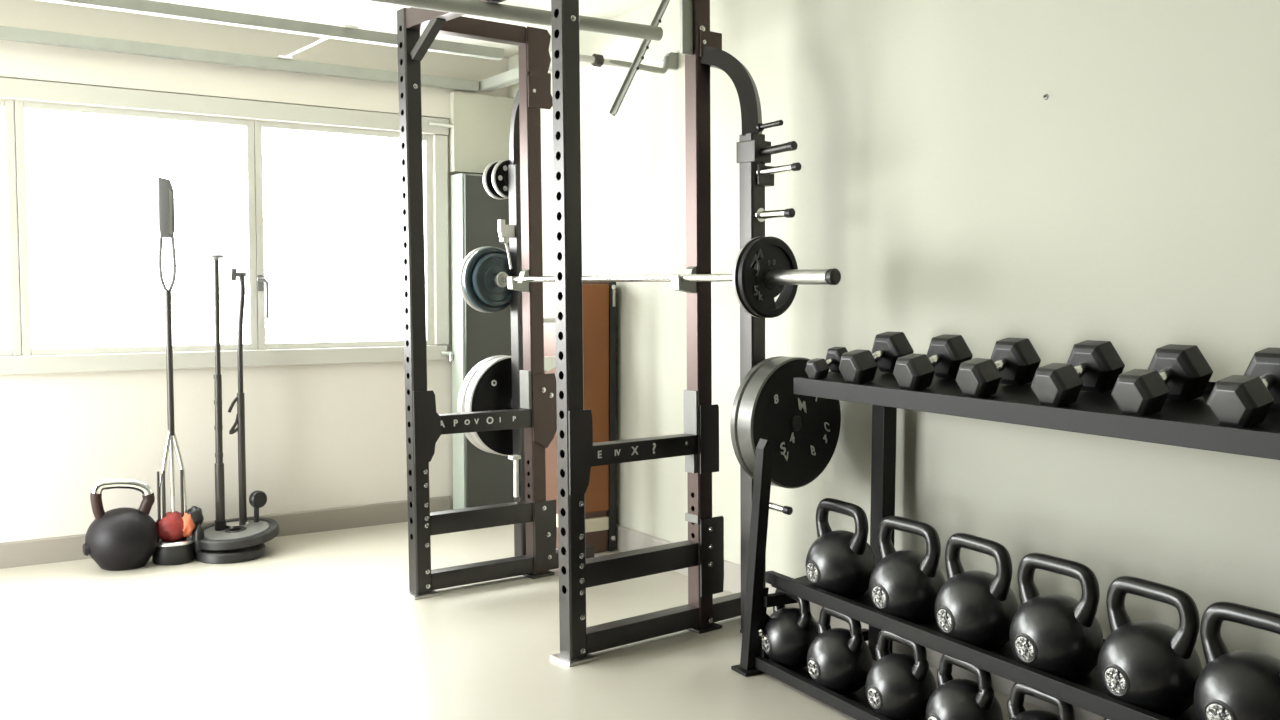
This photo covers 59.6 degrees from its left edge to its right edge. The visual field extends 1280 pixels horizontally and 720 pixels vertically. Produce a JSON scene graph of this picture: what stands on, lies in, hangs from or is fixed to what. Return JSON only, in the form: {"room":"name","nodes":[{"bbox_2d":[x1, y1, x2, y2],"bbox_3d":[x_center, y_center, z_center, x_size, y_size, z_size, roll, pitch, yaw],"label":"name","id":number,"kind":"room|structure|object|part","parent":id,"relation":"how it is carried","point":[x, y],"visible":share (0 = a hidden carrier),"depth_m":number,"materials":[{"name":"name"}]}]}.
{"room":"gym","nodes":[
{"label":"gym","id":0,"kind":"room"},
{"bbox_2d":[0,0,507,542],"bbox_3d":[-2.755,-0.343,5.051,5.030,2.530,0.150,-2,4,-33],"label":"wall","id":1,"kind":"structure","parent":0,"point":[318,436],"depth_m":5.43,"materials":[{"name":"beige paint"}]},
{"bbox_2d":[0,99,21,355],"bbox_3d":[-3.554,-0.553,4.466,1.868,1.125,0.070,-2,4,-33],"label":"window","id":2,"kind":"structure","parent":1,"relation":"in","point":[8,105],"depth_m":4.94,"materials":[{"name":"grey"}]},
{"bbox_2d":[14,101,257,355],"bbox_3d":[-2.340,-0.598,5.258,1.027,1.125,0.070,-2,4,-33],"label":"window","id":3,"kind":"structure","parent":1,"relation":"in","point":[19,106],"depth_m":5.20,"materials":[{"name":"grey plastic"}]},
{"bbox_2d":[0,345,446,374],"bbox_3d":[-2.743,0.017,5.062,3.940,0.080,0.185,-2,4,-33],"label":"trim","id":4,"kind":"structure","parent":1,"relation":"attached to","point":[36,364],"depth_m":5.37,"materials":[{"name":"grey"}]},
{"bbox_2d":[0,77,448,134],"bbox_3d":[-2.690,-1.190,4.930,3.960,0.085,0.030,-2,4,-33],"label":"trim","id":5,"kind":"structure","parent":1,"relation":"attached to","point":[10,88],"depth_m":5.30,"materials":[{"name":"grey"}]},
{"bbox_2d":[0,496,449,568],"bbox_3d":[-2.870,0.872,4.957,4.360,0.115,0.014,-2,4,-33],"label":"baseboard","id":6,"kind":"structure","parent":1,"relation":"attached to","point":[21,553],"depth_m":5.68,"materials":[{"name":"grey paint"}]},
{"bbox_2d":[0,40,454,118],"bbox_3d":[-2.843,-1.317,4.827,4.400,0.170,0.022,-2,4,-33],"label":"trim","id":7,"kind":"structure","parent":1,"relation":"attached to","point":[19,60],"depth_m":5.31,"materials":[{"name":"beige"}]},
{"bbox_2d":[0,26,477,91],"bbox_3d":[-2.714,-1.403,4.808,4.400,0.051,0.056,-2,4,-34],"label":"ceiling beam","id":8,"kind":"structure","parent":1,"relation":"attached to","point":[7,33],"depth_m":5.25,"materials":[{"name":"metal"}]},
{"bbox_2d":[479,56,551,91],"bbox_3d":[-0.598,-1.458,5.691,0.076,0.051,0.880,-2,4,-33],"label":"rail","id":9,"kind":"object","parent":8,"relation":"attached to","point":[511,77],"visible":0.44,"depth_m":5.84,"materials":[{"name":"metal"}]},
{"bbox_2d":[254,121,432,349],"bbox_3d":[-1.512,-0.627,5.767,0.938,1.125,0.124,-2,4,-33],"label":"window","id":10,"kind":"structure","parent":1,"relation":"in","point":[262,282],"depth_m":5.70,"materials":[{"name":"grey"}]},
{"bbox_3d":[-1.863,-0.311,5.516,0.056,0.215,0.054,-2,4,-33],"label":"handle","id":11,"kind":"part","parent":10,"relation":"part of","materials":[{"name":"grey metal"}]},
{"bbox_2d":[427,121,453,127],"bbox_3d":[-1.064,-1.253,5.950,0.141,0.029,0.038,-2,4,-35],"label":"rail","id":12,"kind":"object","parent":1,"relation":"attached to","point":[432,123],"visible":1,"depth_m":5.93,"materials":[{"name":"silver metal"}]},
{"bbox_2d":[433,135,448,344],"bbox_3d":[-1.073,-0.644,6.029,0.075,1.120,0.025,-2,4,-33],"label":"trim","id":13,"kind":"structure","parent":1,"relation":"attached to","point":[440,143],"depth_m":6.02,"materials":[{"name":"grey"}]},
{"bbox_2d":[441,351,453,360],"bbox_3d":[-1.045,-0.021,6.054,0.070,0.054,0.038,-2,4,-33],"label":"sill latch","id":14,"kind":"structure","parent":1,"relation":"attached to","point":[450,354],"depth_m":6.05,"materials":[{"name":"silver metal"}]},
{"bbox_2d":[449,92,513,173],"bbox_3d":[-0.863,-1.229,6.101,0.360,0.420,0.070,-2,4,-33],"label":"wall","id":15,"kind":"structure","parent":1,"relation":"attached to","point":[479,136],"depth_m":6.05,"materials":[{"name":"paint"}]},
{"bbox_2d":[150,0,658,57],"bbox_3d":[-0.446,-1.436,1.452,5.030,0.120,8.570,-2,4,-33],"label":"ceiling","id":16,"kind":"structure","parent":0,"point":[367,15],"depth_m":5.15,"materials":[{"name":"grey paint"}]},
{"bbox_2d":[609,0,669,116],"bbox_3d":[0.035,-1.255,4.377,0.346,0.618,0.038,-2,4,-33],"label":"diagonal strut","id":17,"kind":"object","parent":16,"relation":"hanging from","point":[644,46],"visible":0.97,"depth_m":4.35,"materials":[{"name":"metal"}]},
{"bbox_2d":[0,522,1058,719],"bbox_3d":[-0.456,1.209,1.618,5.030,0.120,8.570,-2,4,-33],"label":"floor","id":18,"kind":"structure","parent":0,"point":[320,625],"depth_m":3.94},
{"bbox_2d":[83,478,159,570],"bbox_3d":[-2.327,0.728,5.011,0.316,0.400,0.304,-3,5,-43],"label":"kettlebell","id":19,"kind":"object","parent":18,"relation":"on","point":[124,538],"visible":1,"depth_m":4.93,"materials":[{"name":"black metal"}]},
{"bbox_3d":[-2.441,0.833,4.920,0.016,0.059,0.060,-3,5,-39],"label":"knob","id":20,"kind":"part","parent":19,"relation":"part of","materials":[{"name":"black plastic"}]},
{"bbox_2d":[152,177,194,565],"bbox_3d":[-2.133,0.052,5.072,0.188,1.744,0.188,-2,4,-33],"label":"stand","id":21,"kind":"object","parent":18,"relation":"on","point":[175,546],"visible":0.97,"depth_m":5.06,"materials":[{"name":"black plastic"}]},
{"bbox_2d":[195,543,264,563],"bbox_3d":[-1.913,0.893,5.223,0.310,0.046,0.310,-2,4,-33],"label":"weight plate","id":22,"kind":"object","parent":18,"relation":"on","point":[254,552],"visible":0.65,"depth_m":5.10,"materials":[{"name":"black plastic"}]},
{"bbox_2d":[187,506,204,555],"bbox_3d":[-2.042,0.795,5.151,0.082,0.250,0.071,1,4,11],"label":"bundle","id":23,"kind":"object","parent":22,"relation":"on","point":[197,517],"visible":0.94,"depth_m":5.13,"materials":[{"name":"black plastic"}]},
{"bbox_2d":[199,517,279,550],"bbox_3d":[-1.905,0.818,5.273,0.391,0.084,0.391,-2,4,-33],"label":"weight plate","id":24,"kind":"object","parent":22,"relation":"on","point":[266,529],"visible":0.88,"depth_m":5.19,"materials":[{"name":"black plastic"}]},
{"bbox_2d":[208,254,225,530],"bbox_3d":[-1.978,0.158,5.252,0.068,1.305,0.068,-2,4,-33],"label":"bar","id":25,"kind":"object","parent":24,"relation":"on","point":[220,522],"visible":1,"depth_m":5.24,"materials":[{"name":"grey metal"}]},
{"bbox_2d":[215,519,225,530],"bbox_3d":[-1.984,0.783,5.289,0.051,0.052,0.052,-2,4,-33],"label":"socket","id":26,"kind":"object","parent":25,"relation":"attached to","point":[220,524],"depth_m":5.27,"materials":[{"name":"black plastic"}]},
{"bbox_2d":[226,268,266,527],"bbox_3d":[-1.892,0.186,5.334,0.197,1.245,0.112,-2,4,-33],"label":"bar","id":27,"kind":"object","parent":24,"relation":"on","point":[257,499],"visible":0.96,"depth_m":5.34,"materials":[{"name":"grey metal"}]},
{"bbox_2d":[451,173,513,509],"bbox_3d":[-0.835,-0.066,6.097,0.330,1.860,0.185,-2,4,-33],"label":"locker","id":28,"kind":"object","parent":18,"relation":"on","point":[480,477],"visible":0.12,"depth_m":6.01,"materials":[{"name":"grey metal"}]},
{"bbox_2d":[543,282,615,552],"bbox_3d":[-0.304,0.265,5.410,0.217,1.290,0.380,-2,4,-33],"label":"cabinet","id":29,"kind":"object","parent":18,"relation":"on","point":[599,298],"visible":0.59,"depth_m":5.28,"materials":[{"name":"brown wood"}]},
{"bbox_3d":[-0.224,0.182,5.254,0.173,1.075,0.017,-2,4,-33],"label":"door","id":30,"kind":"part","parent":29,"relation":"part of","materials":[{"name":"orange wood"}]},
{"bbox_3d":[-0.140,0.271,5.325,0.035,1.290,0.042,-2,4,-33],"label":"edge post","id":31,"kind":"part","parent":29,"relation":"part of","materials":[{"name":"black plastic"}]},
{"bbox_2d":[397,0,801,666],"bbox_3d":[-0.256,-0.204,4.382,0.963,2.355,1.885,-3,5,-39],"label":"power rack","id":32,"kind":"object","parent":18,"relation":"on","point":[541,405],"visible":0.95,"depth_m":4.07,"materials":[{"name":"grey metal"}]},
{"bbox_3d":[-0.898,0.955,4.578,0.114,0.012,0.114,-3,5,-39],"label":"foot plate","id":33,"kind":"part","parent":32,"relation":"part of","materials":[{"name":"silver metal"}]},
{"bbox_3d":[-0.861,0.268,4.521,0.121,0.290,0.009,-3,5,-39],"label":"gusset plate","id":34,"kind":"part","parent":32,"relation":"part of","materials":[{"name":"grey metal"}]},
{"bbox_2d":[457,355,509,453],"bbox_3d":[-0.631,0.206,5.154,0.456,0.456,0.055,-3,5,-39],"label":"weight plate","id":35,"kind":"object","parent":32,"relation":"on","point":[464,387],"visible":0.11,"depth_m":5.03,"materials":[{"name":"black metal"}]},
{"bbox_2d":[464,356,511,411],"bbox_3d":[-0.695,0.106,5.012,0.245,0.241,0.058,-3,5,-39],"label":"weight plate","id":36,"kind":"object","parent":32,"relation":"on","point":[490,387],"depth_m":5.01,"materials":[{"name":"black rubber"}]},
{"bbox_2d":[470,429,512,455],"bbox_3d":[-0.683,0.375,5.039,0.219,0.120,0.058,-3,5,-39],"label":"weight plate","id":37,"kind":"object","parent":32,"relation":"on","point":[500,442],"depth_m":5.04,"materials":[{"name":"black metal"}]},
{"bbox_2d":[483,160,506,199],"bbox_3d":[-0.636,-0.818,5.084,0.176,0.176,0.026,-3,5,-39],"label":"weight plate","id":38,"kind":"object","parent":32,"relation":"on","point":[487,175],"visible":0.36,"depth_m":5.04,"materials":[{"name":"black metal"}]},
{"bbox_2d":[492,159,509,198],"bbox_3d":[-0.588,-0.814,5.026,0.176,0.176,0.026,-3,5,-39],"label":"weight plate","id":39,"kind":"object","parent":32,"relation":"on","point":[500,182],"visible":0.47,"depth_m":4.99,"materials":[{"name":"black metal"}]},
{"bbox_3d":[-0.588,-0.472,4.919,0.053,0.142,0.030,-3,5,-39],"label":"hook chain","id":40,"kind":"part","parent":32,"relation":"part of","materials":[{"name":"silver metal"}]},
{"bbox_2d":[362,0,662,40],"bbox_3d":[-1.764,-1.203,3.249,4.278,0.053,0.053,-2,4,-31],"label":"ceiling pipe","id":41,"kind":"object","parent":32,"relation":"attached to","point":[467,7],"visible":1,"depth_m":4.02,"materials":[{"name":"metal"}]},
{"bbox_3d":[-0.511,-1.015,4.882,0.067,0.320,0.213,-1,4,-22],"label":"curved arm","id":42,"kind":"part","parent":32,"relation":"part of","materials":[{"name":"grey metal"}]},
{"bbox_3d":[-0.531,0.027,5.018,0.087,1.788,0.084,-3,5,-39],"label":"storage post","id":43,"kind":"part","parent":32,"relation":"part of","materials":[{"name":"grey metal"}]},
{"bbox_3d":[-0.428,-1.315,4.752,0.119,0.185,0.008,-3,5,-39],"label":"gusset plate","id":44,"kind":"part","parent":32,"relation":"part of","materials":[{"name":"grey metal"}]},
{"bbox_3d":[-0.453,0.936,4.907,0.114,0.012,0.114,-3,5,-39],"label":"foot plate","id":45,"kind":"part","parent":32,"relation":"part of","materials":[{"name":"grey metal"}]},
{"bbox_3d":[-0.421,-1.138,4.768,0.134,0.130,0.008,-3,5,-39],"label":"gusset plate","id":46,"kind":"part","parent":32,"relation":"part of","materials":[{"name":"grey metal"}]},
{"bbox_3d":[-0.413,0.222,4.850,0.125,0.325,0.010,-3,5,-39],"label":"gusset plate","id":47,"kind":"part","parent":32,"relation":"part of","materials":[{"name":"grey metal"}]},
{"bbox_3d":[-0.413,0.758,4.880,0.114,0.290,0.009,-3,5,-39],"label":"gusset plate","id":48,"kind":"part","parent":32,"relation":"part of","materials":[{"name":"grey metal"}]},
{"bbox_3d":[-0.226,1.007,3.787,0.114,0.012,0.114,-3,5,-39],"label":"foot plate","id":49,"kind":"part","parent":32,"relation":"part of","materials":[{"name":"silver metal"}]},
{"bbox_3d":[-0.197,0.306,3.721,0.096,0.280,0.009,-3,5,-39],"label":"gusset plate","id":50,"kind":"part","parent":32,"relation":"part of","materials":[{"name":"grey metal"}]},
{"bbox_2d":[492,268,840,286],"bbox_3d":[-0.105,-0.313,4.304,0.075,0.068,2.245,-3,5,-39],"label":"barbell","id":51,"kind":"object","parent":32,"relation":"on","point":[832,276],"visible":0.59,"depth_m":3.86,"materials":[{"name":"silver metal"}]},
{"bbox_2d":[458,246,492,312],"bbox_3d":[-0.679,-0.360,5.005,0.296,0.296,0.030,-3,5,-39],"label":"weight plate","id":52,"kind":"object","parent":51,"relation":"on","point":[467,257],"visible":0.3,"depth_m":4.92,"materials":[{"name":"grey"}]},
{"bbox_2d":[462,247,509,311],"bbox_3d":[-0.659,-0.358,4.980,0.290,0.290,0.032,-3,5,-39],"label":"weight plate","id":53,"kind":"object","parent":51,"relation":"on","point":[469,267],"visible":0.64,"depth_m":4.92,"materials":[{"name":"grey rubber"}]},
{"bbox_2d":[472,254,510,305],"bbox_3d":[-0.638,-0.356,4.954,0.230,0.230,0.030,-3,5,-39],"label":"weight plate","id":54,"kind":"object","parent":51,"relation":"on","point":[484,271],"visible":0.86,"depth_m":4.93,"materials":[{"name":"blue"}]},
{"bbox_2d":[733,236,786,317],"bbox_3d":[0.405,-0.272,3.682,0.268,0.268,0.022,-3,5,-39],"label":"weight plate","id":55,"kind":"object","parent":51,"relation":"on","point":[742,250],"visible":0.24,"depth_m":3.62,"materials":[{"name":"black metal"}]},
{"bbox_2d":[738,236,797,317],"bbox_3d":[0.422,-0.271,3.661,0.266,0.266,0.028,-3,5,-39],"label":"weight plate","id":56,"kind":"object","parent":51,"relation":"on","point":[757,294],"visible":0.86,"depth_m":3.63,"materials":[{"name":"black metal"}]},
{"bbox_3d":[0.225,0.987,4.146,0.114,0.012,0.114,-3,5,-39],"label":"foot plate","id":57,"kind":"part","parent":32,"relation":"part of","materials":[{"name":"grey metal"}]},
{"bbox_3d":[0.253,0.288,4.080,0.094,0.249,0.009,-3,5,-39],"label":"gusset plate","id":58,"kind":"part","parent":32,"relation":"part of","materials":[{"name":"grey metal"}]},
{"bbox_3d":[0.265,0.721,4.114,0.116,0.286,0.009,-3,5,-39],"label":"gusset plate","id":59,"kind":"part","parent":32,"relation":"part of","materials":[{"name":"grey metal"}]},
{"bbox_3d":[0.316,-0.956,3.986,0.234,0.321,0.065,1,4,19],"label":"curved arm","id":60,"kind":"part","parent":32,"relation":"part of","materials":[{"name":"grey metal"}]},
{"bbox_3d":[0.406,0.093,4.025,0.087,1.788,0.084,-3,5,-39],"label":"storage post","id":61,"kind":"part","parent":32,"relation":"part of","materials":[{"name":"grey metal"}]},
{"bbox_2d":[730,356,784,478],"bbox_3d":[0.490,0.215,3.946,0.456,0.456,0.032,-3,5,-39],"label":"weight plate","id":62,"kind":"object","parent":32,"relation":"on","point":[736,404],"visible":0.14,"depth_m":3.81,"materials":[{"name":"black metal"}]},
{"bbox_2d":[737,357,840,488],"bbox_3d":[0.526,0.217,3.902,0.456,0.456,0.077,-3,5,-39],"label":"weight plate","id":63,"kind":"object","parent":32,"relation":"on","point":[768,405],"visible":0.94,"depth_m":3.84,"materials":[{"name":"black metal"}]},
{"bbox_2d":[731,366,1279,719],"bbox_3d":[1.154,0.576,2.718,0.562,1.042,2.478,-2,4,-29],"label":"dumbbell rack","id":64,"kind":"object","parent":18,"relation":"on","point":[1188,424],"visible":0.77,"depth_m":3.14,"materials":[{"name":"black metal"}]},
{"bbox_3d":[0.383,0.634,3.663,0.098,0.753,0.042,-2,4,-29],"label":"leg","id":65,"kind":"part","parent":64,"relation":"part of","materials":[{"name":"black metal"}]},
{"bbox_3d":[0.406,0.860,3.673,0.065,0.225,0.006,-2,4,-29],"label":"tie plate","id":66,"kind":"part","parent":64,"relation":"part of","materials":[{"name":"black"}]},
{"bbox_2d":[761,589,817,668],"bbox_3d":[0.497,0.878,3.675,0.205,0.262,0.200,-2,4,-26],"label":"kettlebell","id":67,"kind":"object","parent":64,"relation":"in","point":[789,632],"visible":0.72,"depth_m":3.60,"materials":[{"name":"black metal"}]},
{"bbox_3d":[0.499,0.811,3.672,0.054,0.128,0.199,-2,4,-26],"label":"handle","id":68,"kind":"part","parent":67,"relation":"part of","materials":[{"name":"black metal"}]},
{"bbox_2d":[805,347,847,379],"bbox_3d":[0.624,0.011,3.718,0.157,0.107,0.095,-2,4,-32],"label":"dumbbell","id":69,"kind":"object","parent":64,"relation":"in","point":[817,368],"visible":0.88,"depth_m":3.69,"materials":[{"name":"black rubber"}]},
{"bbox_3d":[0.626,0.010,3.719,0.053,0.028,0.022,-16,12,-31],"label":"handle","id":70,"kind":"part","parent":69,"relation":"part of","materials":[{"name":"silver metal"}]},
{"bbox_2d":[807,607,872,694],"bbox_3d":[0.614,0.893,3.447,0.205,0.262,0.200,-2,4,-29],"label":"kettlebell","id":71,"kind":"object","parent":64,"relation":"in","point":[839,660],"visible":0.91,"depth_m":3.38,"materials":[{"name":"metal"}]},
{"bbox_3d":[0.616,0.826,3.444,0.054,0.128,0.199,-2,4,-29],"label":"handle","id":72,"kind":"part","parent":71,"relation":"part of","materials":[{"name":"black metal"}]},
{"bbox_2d":[805,498,875,598],"bbox_3d":[0.642,0.606,3.578,0.225,0.314,0.224,0,4,1],"label":"kettlebell","id":73,"kind":"object","parent":64,"relation":"in","point":[842,563],"visible":0.96,"depth_m":3.50,"materials":[{"name":"black metal"}]},
{"bbox_3d":[0.644,0.532,3.573,0.064,0.165,0.238,-2,4,-29],"label":"handle","id":74,"kind":"part","parent":73,"relation":"part of","materials":[{"name":"black metal"}]},
{"bbox_2d":[755,656,925,719],"bbox_3d":[1.070,1.066,2.703,0.274,0.064,2.435,-2,4,-29],"label":"shelf","id":75,"kind":"object","parent":64,"relation":"attached to","point":[856,705],"depth_m":3.41,"materials":[{"name":"black metal"}]},
{"bbox_2d":[839,331,913,383],"bbox_3d":[0.750,-0.008,3.565,0.238,0.162,0.143,-2,4,-29],"label":"dumbbell","id":76,"kind":"object","parent":64,"relation":"on","point":[858,366],"visible":0.92,"depth_m":3.54,"materials":[{"name":"black rubber"}]},
{"bbox_3d":[0.752,-0.009,3.566,0.080,0.042,0.033,-15,11,-28],"label":"handle","id":77,"kind":"part","parent":76,"relation":"part of","materials":[{"name":"silver metal"}]},
{"bbox_3d":[0.820,0.542,3.778,0.056,0.926,0.060,-2,4,-29],"label":"leg","id":78,"kind":"part","parent":64,"relation":"part of","materials":[{"name":"black metal"}]},
{"bbox_2d":[865,630,936,719],"bbox_3d":[0.748,0.908,3.209,0.205,0.262,0.200,-2,4,-31],"label":"kettlebell","id":79,"kind":"object","parent":64,"relation":"in","point":[898,686],"visible":0.94,"depth_m":3.14,"materials":[{"name":"metal"}]},
{"bbox_3d":[0.750,0.842,3.207,0.054,0.128,0.199,-2,4,-31],"label":"handle","id":80,"kind":"part","parent":79,"relation":"part of","materials":[{"name":"black metal"}]},
{"bbox_2d":[869,516,945,624],"bbox_3d":[0.793,0.626,3.311,0.225,0.314,0.224,0,4,-2],"label":"kettlebell","id":81,"kind":"object","parent":64,"relation":"in","point":[904,584],"visible":0.92,"depth_m":3.23,"materials":[{"name":"metal"}]},
{"bbox_3d":[0.794,0.551,3.306,0.064,0.165,0.238,-2,4,-32],"label":"handle","id":82,"kind":"part","parent":81,"relation":"part of","materials":[{"name":"black metal"}]},
{"bbox_2d":[893,334,972,390],"bbox_3d":[0.873,0.006,3.346,0.238,0.162,0.143,-2,4,-29],"label":"dumbbell","id":83,"kind":"object","parent":64,"relation":"on","point":[944,357],"visible":0.94,"depth_m":3.32,"materials":[{"name":"black rubber"}]},
{"bbox_3d":[0.875,0.005,3.348,0.080,0.042,0.033,-15,11,-28],"label":"handle","id":84,"kind":"part","parent":83,"relation":"part of","materials":[{"name":"silver metal"}]},
{"bbox_2d":[926,654,1002,719],"bbox_3d":[0.868,0.922,2.996,0.205,0.262,0.200,-2,4,-27],"label":"kettlebell","id":85,"kind":"object","parent":64,"relation":"in","point":[953,699],"visible":0.91,"depth_m":2.94,"materials":[{"name":"metal"}]},
{"bbox_3d":[0.870,0.855,2.993,0.054,0.128,0.199,-2,4,-27],"label":"handle","id":86,"kind":"part","parent":85,"relation":"part of","materials":[{"name":"black metal"}]},
{"bbox_2d":[935,533,1018,650],"bbox_3d":[0.927,0.641,3.075,0.224,0.314,0.224,1,4,11],"label":"kettlebell","id":87,"kind":"object","parent":64,"relation":"in","point":[977,608],"visible":0.93,"depth_m":3.00,"materials":[{"name":"metal"}]},
{"bbox_3d":[0.927,0.567,3.070,0.064,0.165,0.238,-2,4,-27],"label":"handle","id":88,"kind":"part","parent":87,"relation":"part of","materials":[{"name":"black metal"}]},
{"bbox_2d":[766,571,1198,719],"bbox_3d":[1.163,0.787,2.737,0.344,0.066,2.435,-2,4,-29],"label":"shelf","id":89,"kind":"object","parent":64,"relation":"attached to","point":[1087,693],"depth_m":2.93,"materials":[{"name":"black metal"}]},
{"bbox_2d":[955,337,1040,397],"bbox_3d":[0.997,0.021,3.125,0.238,0.162,0.143,-2,4,-29],"label":"dumbbell","id":90,"kind":"object","parent":64,"relation":"on","point":[1013,361],"visible":0.97,"depth_m":3.10,"materials":[{"name":"black rubber"}]},
{"bbox_3d":[0.999,0.020,3.126,0.080,0.042,0.033,-15,11,-28],"label":"handle","id":91,"kind":"part","parent":90,"relation":"part of","materials":[{"name":"silver metal"}]},
{"bbox_2d":[793,366,1279,459],"bbox_3d":[1.238,0.116,2.735,0.299,0.125,2.435,-2,4,-29],"label":"shelf","id":92,"kind":"object","parent":64,"relation":"attached to","point":[1188,424],"depth_m":2.79,"materials":[{"name":"black metal"}]},
{"bbox_2d":[1007,683,1074,719],"bbox_3d":[0.993,0.936,2.774,0.205,0.262,0.200,-2,4,-32],"label":"kettlebell","id":93,"kind":"object","parent":64,"relation":"in","point":[1016,710],"visible":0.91,"depth_m":2.77,"materials":[{"name":"metal"}]},
{"bbox_2d":[1009,553,1102,681],"bbox_3d":[1.057,0.656,2.841,0.225,0.314,0.224,0,4,-1],"label":"kettlebell","id":94,"kind":"object","parent":64,"relation":"in","point":[1059,635],"visible":0.94,"depth_m":2.77,"materials":[{"name":"metal"}]},
{"bbox_3d":[1.058,0.582,2.837,0.064,0.165,0.238,-2,4,-31],"label":"handle","id":95,"kind":"part","parent":94,"relation":"part of","materials":[{"name":"black metal"}]},
{"bbox_2d":[1031,340,1124,406],"bbox_3d":[1.128,0.034,2.896,0.243,0.166,0.146,-2,4,-29],"label":"dumbbell","id":96,"kind":"object","parent":64,"relation":"on","point":[1092,365],"visible":0.95,"depth_m":2.87,"materials":[{"name":"black rubber"}]},
{"bbox_3d":[1.131,0.033,2.897,0.082,0.043,0.034,-15,11,-28],"label":"handle","id":97,"kind":"part","parent":96,"relation":"part of","materials":[{"name":"silver metal"}]},
{"bbox_2d":[1098,576,1202,717],"bbox_3d":[1.190,0.671,2.607,0.224,0.314,0.224,1,4,10],"label":"kettlebell","id":98,"kind":"object","parent":64,"relation":"in","point":[1156,667],"visible":0.93,"depth_m":2.53,"materials":[{"name":"metal"}]},
{"bbox_3d":[1.190,0.597,2.603,0.064,0.165,0.238,-2,4,-28],"label":"handle","id":99,"kind":"part","parent":98,"relation":"part of","materials":[{"name":"black metal"}]},
{"bbox_2d":[1111,344,1212,416],"bbox_3d":[1.247,0.048,2.684,0.243,0.166,0.146,-2,4,-29],"label":"dumbbell","id":100,"kind":"object","parent":64,"relation":"on","point":[1174,371],"visible":0.98,"depth_m":2.66,"materials":[{"name":"black rubber"}]},
{"bbox_3d":[1.250,0.047,2.685,0.082,0.043,0.034,-15,11,-28],"label":"handle","id":101,"kind":"part","parent":100,"relation":"part of","materials":[{"name":"silver metal"}]},
{"bbox_2d":[1194,601,1279,719],"bbox_3d":[1.310,0.686,2.391,0.225,0.314,0.224,0,4,-1],"label":"kettlebell","id":102,"kind":"object","parent":64,"relation":"in","point":[1241,684],"visible":1,"depth_m":2.35,"materials":[{"name":"metal"}]},
{"bbox_3d":[1.311,0.611,2.387,0.064,0.165,0.238,-2,4,-31],"label":"handle","id":103,"kind":"part","parent":102,"relation":"part of","materials":[{"name":"black metal"}]},
{"bbox_2d":[1206,347,1279,427],"bbox_3d":[1.370,0.060,2.470,0.248,0.169,0.149,-2,4,-29],"label":"dumbbell","id":104,"kind":"object","parent":64,"relation":"on","point":[1242,401],"visible":0.97,"depth_m":2.42,"materials":[{"name":"black rubber"}]},
{"bbox_3d":[1.372,0.059,2.471,0.083,0.044,0.034,-15,11,-28],"label":"handle","id":105,"kind":"part","parent":104,"relation":"part of","materials":[{"name":"silver metal"}]},
{"bbox_2d":[508,0,1279,668],"bbox_3d":[1.591,-0.189,2.869,0.150,2.530,8.570,-2,4,-33],"label":"wall","id":106,"kind":"structure","parent":0,"point":[1134,206],"depth_m":3.51,"materials":[{"name":"paint"}]},
{"bbox_2d":[551,52,677,73],"bbox_3d":[-0.094,-1.268,4.675,0.632,0.106,0.052,-2,4,-35],"label":"bracket","id":107,"kind":"object","parent":106,"relation":"attached to","point":[670,61],"visible":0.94,"depth_m":4.71,"materials":[{"name":"grey metal"}]},
{"bbox_2d":[616,524,1103,719],"bbox_3d":[1.619,1.025,2.745,0.014,0.122,7.900,-2,4,-33],"label":"baseboard","id":108,"kind":"structure","parent":106,"relation":"attached to","point":[627,539],"depth_m":4.15,"materials":[{"name":"grey paint"}]},
{"bbox_3d":[-2.493,-0.037,0.202,0.150,2.530,8.570,-2,4,-33],"label":"wall","id":109,"kind":"structure","parent":0,"visible":0},
{"bbox_2d":[38,0,503,59],"bbox_3d":[-2.378,-1.363,4.076,4.160,0.046,0.051,-2,4,-34],"label":"ceiling light","id":110,"kind":"object","parent":109,"relation":"attached to","point":[147,7],"visible":1,"depth_m":4.62,"materials":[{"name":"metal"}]},
{"bbox_2d":[278,24,357,58],"bbox_3d":[-1.482,-1.450,5.110,0.062,0.018,0.831,-3,5,-37],"label":"tie","id":111,"kind":"object","parent":110,"relation":"attached to","point":[289,56],"visible":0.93,"depth_m":5.19,"materials":[{"name":"white plastic"}]}
]}

